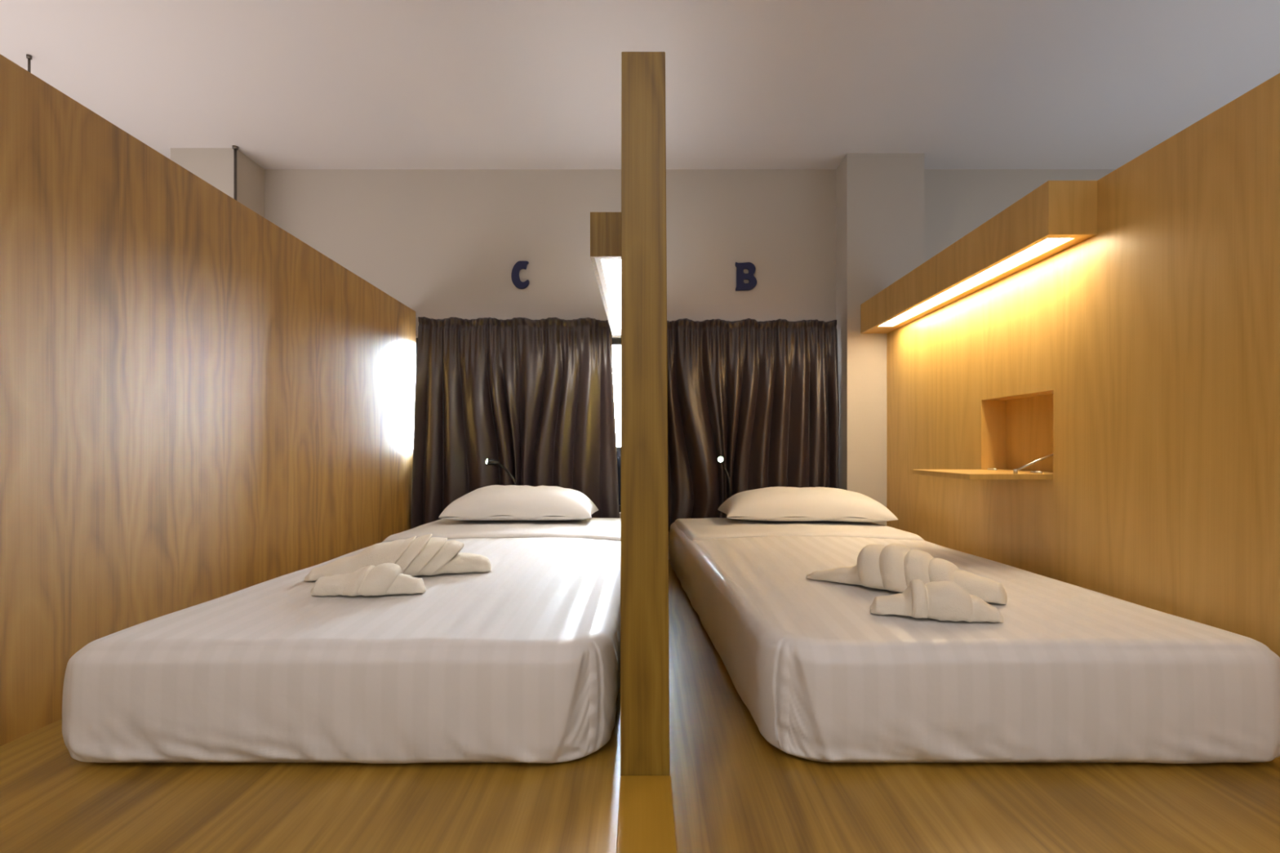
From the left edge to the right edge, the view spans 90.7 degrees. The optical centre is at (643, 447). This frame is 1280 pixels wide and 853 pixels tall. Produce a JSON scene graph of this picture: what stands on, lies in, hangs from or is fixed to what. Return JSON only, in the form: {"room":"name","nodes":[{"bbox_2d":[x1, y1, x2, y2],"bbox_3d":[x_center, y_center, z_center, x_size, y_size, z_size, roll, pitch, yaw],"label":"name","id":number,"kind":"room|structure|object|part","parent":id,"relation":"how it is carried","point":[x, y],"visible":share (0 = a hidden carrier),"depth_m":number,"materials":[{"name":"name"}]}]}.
{"room":"dormitory","nodes":[
{"label":"dormitory","id":0,"kind":"room"},
{"bbox_2d":[0,53,416,746],"bbox_3d":[-1.250,-0.099,2.018,0.050,1.358,2.538,0,0,2],"label":"wall","id":1,"kind":"structure","parent":0,"point":[199,403],"depth_m":1.60,"materials":[{"name":"brown wood"}]},
{"bbox_2d":[170,147,264,217],"bbox_3d":[-2.132,-0.435,3.173,0.315,2.030,0.234,0,0,0],"label":"column","id":2,"kind":"structure","parent":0,"point":[215,166],"depth_m":3.06,"materials":[{"name":"paint"}]},
{"bbox_2d":[0,0,1279,168],"bbox_3d":[0.000,-1.500,0.355,7.400,0.100,6.110,0,0,0],"label":"ceiling","id":3,"kind":"structure","parent":0,"point":[291,84],"depth_m":2.45,"materials":[{"name":"paint"}]},
{"bbox_2d":[0,560,1279,852],"bbox_3d":[0.000,0.620,0.345,7.200,0.080,5.890,0,0,0],"label":"floor","id":4,"kind":"structure","parent":0,"point":[734,791],"depth_m":1.04,"materials":[{"name":"brown wood"}]},
{"bbox_2d":[26,53,31,72],"bbox_3d":[-2.270,-0.435,2.334,0.016,2.029,0.016,0,0,0],"label":"support pole","id":5,"kind":"object","parent":4,"relation":"on","point":[28,57],"visible":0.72,"depth_m":2.33,"materials":[{"name":"silver metal"}]},
{"bbox_2d":[231,145,238,199],"bbox_3d":[-1.965,-0.435,3.040,0.026,2.029,0.026,0,0,0],"label":"support pole","id":6,"kind":"object","parent":4,"relation":"on","point":[235,148],"visible":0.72,"depth_m":3.04,"materials":[{"name":"silver metal"}]},
{"bbox_2d":[62,517,620,764],"bbox_3d":[-0.547,0.450,2.110,1.005,0.252,1.986,0,0,0],"label":"bed","id":7,"kind":"object","parent":4,"relation":"on","point":[518,660],"visible":0.8,"depth_m":1.13,"materials":[{"name":"fabric"}]},
{"bbox_2d":[310,563,426,596],"bbox_3d":[-0.646,0.308,1.491,0.254,0.070,0.113,0,0,0],"label":"rolled towel","id":8,"kind":"object","parent":7,"relation":"on","point":[384,579],"visible":1,"depth_m":1.45,"materials":[{"name":"white fabric"}]},
{"bbox_2d":[304,533,490,581],"bbox_3d":[-0.650,0.289,1.698,0.466,0.108,0.163,0,0,-10],"label":"rolled towel","id":9,"kind":"object","parent":7,"relation":"on","point":[424,555],"visible":0.81,"depth_m":1.65,"materials":[{"name":"white fabric"}]},
{"bbox_2d":[438,484,598,520],"bbox_3d":[-0.548,0.248,2.890,0.652,0.160,0.400,0,0,0],"label":"pillow","id":10,"kind":"object","parent":7,"relation":"on","point":[494,502],"visible":1,"depth_m":2.71,"materials":[{"name":"fabric"}]},
{"bbox_2d":[620,51,670,776],"bbox_3d":[0.001,-0.058,2.197,0.089,1.277,2.175,0,0,0],"label":"divider panel","id":11,"kind":"object","parent":4,"relation":"on","point":[644,513],"visible":1,"depth_m":1.11,"materials":[{"name":"brown wood"}]},
{"bbox_2d":[590,212,621,335],"bbox_3d":[-0.101,-0.631,2.523,0.116,0.132,1.313,0,0,0],"label":"light fixture","id":12,"kind":"object","parent":11,"relation":"attached to","point":[605,227],"visible":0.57,"depth_m":1.90,"materials":[{"name":"brown wood"}]},
{"bbox_3d":[-0.095,-0.570,2.523,0.104,0.008,1.289,0,0,0],"label":"frame","id":13,"kind":"part","parent":12,"relation":"part of","materials":[{"name":"brown wood"}]},
{"bbox_2d":[601,259,621,328],"bbox_3d":[-0.092,-0.572,2.457,0.080,0.006,1.123,0,0,0],"label":"diffuser","id":14,"kind":"object","parent":12,"relation":"attached to","point":[611,268],"depth_m":2.26,"materials":[{"name":"white plastic"}]},
{"bbox_2d":[616,775,676,852],"bbox_3d":[0.003,0.577,0.704,0.089,0.006,0.808,0,0,0],"label":"trim","id":15,"kind":"structure","parent":4,"relation":"on","point":[646,814],"depth_m":0.98,"materials":[{"name":"brown wood"}]},
{"bbox_2d":[668,517,1279,764],"bbox_3d":[0.646,0.450,2.109,0.952,0.252,2.019,0,0,-3],"label":"bed","id":16,"kind":"object","parent":4,"relation":"on","point":[1070,673],"visible":0.9,"depth_m":1.14,"materials":[{"name":"fabric"}]},
{"bbox_2d":[718,486,897,522],"bbox_3d":[0.718,0.253,2.880,0.732,0.150,0.414,0,0,0],"label":"pillow","id":17,"kind":"object","parent":16,"relation":"on","point":[776,504],"visible":1,"depth_m":2.70,"materials":[{"name":"fabric"}]},
{"bbox_2d":[805,543,1007,604],"bbox_3d":[0.615,0.288,1.529,0.457,0.110,0.172,0,0,29],"label":"rolled towel","id":18,"kind":"object","parent":16,"relation":"on","point":[892,566],"visible":0.78,"depth_m":1.46,"materials":[{"name":"white fabric"}]},
{"bbox_2d":[870,579,1003,622],"bbox_3d":[0.596,0.310,1.298,0.248,0.073,0.108,0,0,17],"label":"rolled towel","id":19,"kind":"object","parent":16,"relation":"on","point":[942,601],"visible":1,"depth_m":1.26,"materials":[{"name":"white fabric"}]},
{"bbox_2d":[264,168,1115,546],"bbox_3d":[0.000,-0.435,3.350,7.200,2.030,0.120,0,0,0],"label":"wall","id":20,"kind":"structure","parent":0,"point":[442,243],"depth_m":3.29,"materials":[{"name":"paint"}]},
{"bbox_2d":[485,457,516,485],"bbox_3d":[-0.664,0.287,3.161,0.113,0.473,0.262,0,0,32],"label":"reading lamp","id":21,"kind":"object","parent":20,"relation":"attached to","point":[489,461],"visible":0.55,"depth_m":3.09,"materials":[{"name":"black metal"}]},
{"bbox_2d":[410,316,619,528],"bbox_3d":[-0.646,-0.110,3.225,1.050,1.114,0.109,0,0,0],"label":"curtain","id":22,"kind":"object","parent":20,"relation":"hanging from","point":[534,397],"visible":0.91,"depth_m":3.21,"materials":[{"name":"brown fabric"}]},
{"bbox_2d":[416,337,621,512],"bbox_3d":[-0.561,-0.120,3.355,1.302,0.920,0.040,0,0,0],"label":"window","id":23,"kind":"structure","parent":20,"relation":"in","point":[615,341],"depth_m":3.35,"materials":[{"name":"metal"}]},
{"bbox_3d":[-0.561,0.175,3.354,1.253,0.280,0.004,0,0,0],"label":"pane","id":24,"kind":"part","parent":23,"relation":"part of","materials":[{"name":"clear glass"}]},
{"bbox_2d":[511,261,528,288],"bbox_3d":[-0.642,-0.897,3.281,0.091,0.143,0.016,0,0,0],"label":"letter","id":25,"kind":"object","parent":20,"relation":"attached to","point":[519,265],"depth_m":3.27,"materials":[{"name":"black plastic"}]},
{"bbox_2d":[716,456,731,497],"bbox_3d":[0.407,0.281,3.168,0.066,0.483,0.234,0,0,12],"label":"reading lamp","id":26,"kind":"object","parent":20,"relation":"attached to","point":[720,459],"visible":0.5,"depth_m":3.12,"materials":[{"name":"black metal"}]},
{"bbox_2d":[734,262,756,290],"bbox_3d":[0.530,-0.889,3.281,0.112,0.146,0.016,0,0,0],"label":"letter","id":27,"kind":"object","parent":20,"relation":"attached to","point":[741,276],"depth_m":3.27,"materials":[{"name":"black plastic"}]},
{"bbox_2d":[666,318,839,531],"bbox_3d":[0.516,-0.108,3.218,0.938,1.101,0.106,0,0,0],"label":"curtain","id":28,"kind":"object","parent":20,"relation":"hanging from","point":[762,397],"visible":0.76,"depth_m":3.21,"materials":[{"name":"brown fabric"}]},
{"bbox_2d":[835,153,924,525],"bbox_3d":[1.190,-0.435,3.200,0.380,2.030,0.180,0,0,0],"label":"column","id":29,"kind":"structure","parent":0,"point":[880,197],"depth_m":3.11,"materials":[{"name":"paint"}]},
{"bbox_2d":[886,72,1279,657],"bbox_3d":[1.250,-0.062,1.929,0.110,1.285,2.359,0,0,0],"label":"wall","id":30,"kind":"structure","parent":0,"point":[1142,354],"depth_m":1.54,"materials":[{"name":"brown wood"}]},
{"bbox_2d":[860,180,1097,333],"bbox_3d":[1.130,-0.633,2.386,0.129,0.142,1.443,0,0,0],"label":"wall light","id":31,"kind":"object","parent":30,"relation":"attached to","point":[1055,216],"visible":1,"depth_m":1.96,"materials":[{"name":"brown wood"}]},
{"bbox_2d":[880,238,1071,325],"bbox_3d":[1.121,-0.569,2.320,0.077,0.006,1.253,0,0,0],"label":"diffuser","id":32,"kind":"object","parent":31,"relation":"attached to","point":[951,289],"depth_m":2.18,"materials":[{"name":"white plastic"}]},
{"bbox_3d":[1.136,-0.567,2.386,0.117,0.008,1.419,0,0,0],"label":"frame","id":33,"kind":"part","parent":31,"relation":"part of","materials":[{"name":"brown wood"}]},
{"bbox_2d":[912,453,1053,479],"bbox_3d":[1.087,0.050,2.042,0.272,0.088,0.390,0,0,0],"label":"shelf","id":34,"kind":"object","parent":30,"relation":"attached to","point":[991,473],"visible":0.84,"depth_m":1.86,"materials":[{"name":"brown wood"}]},
{"bbox_3d":[1.157,0.040,1.859,0.123,0.062,0.006,0,0,6],"label":"stay arm","id":35,"kind":"part","parent":34,"relation":"part of","materials":[{"name":"metal"}]}
]}

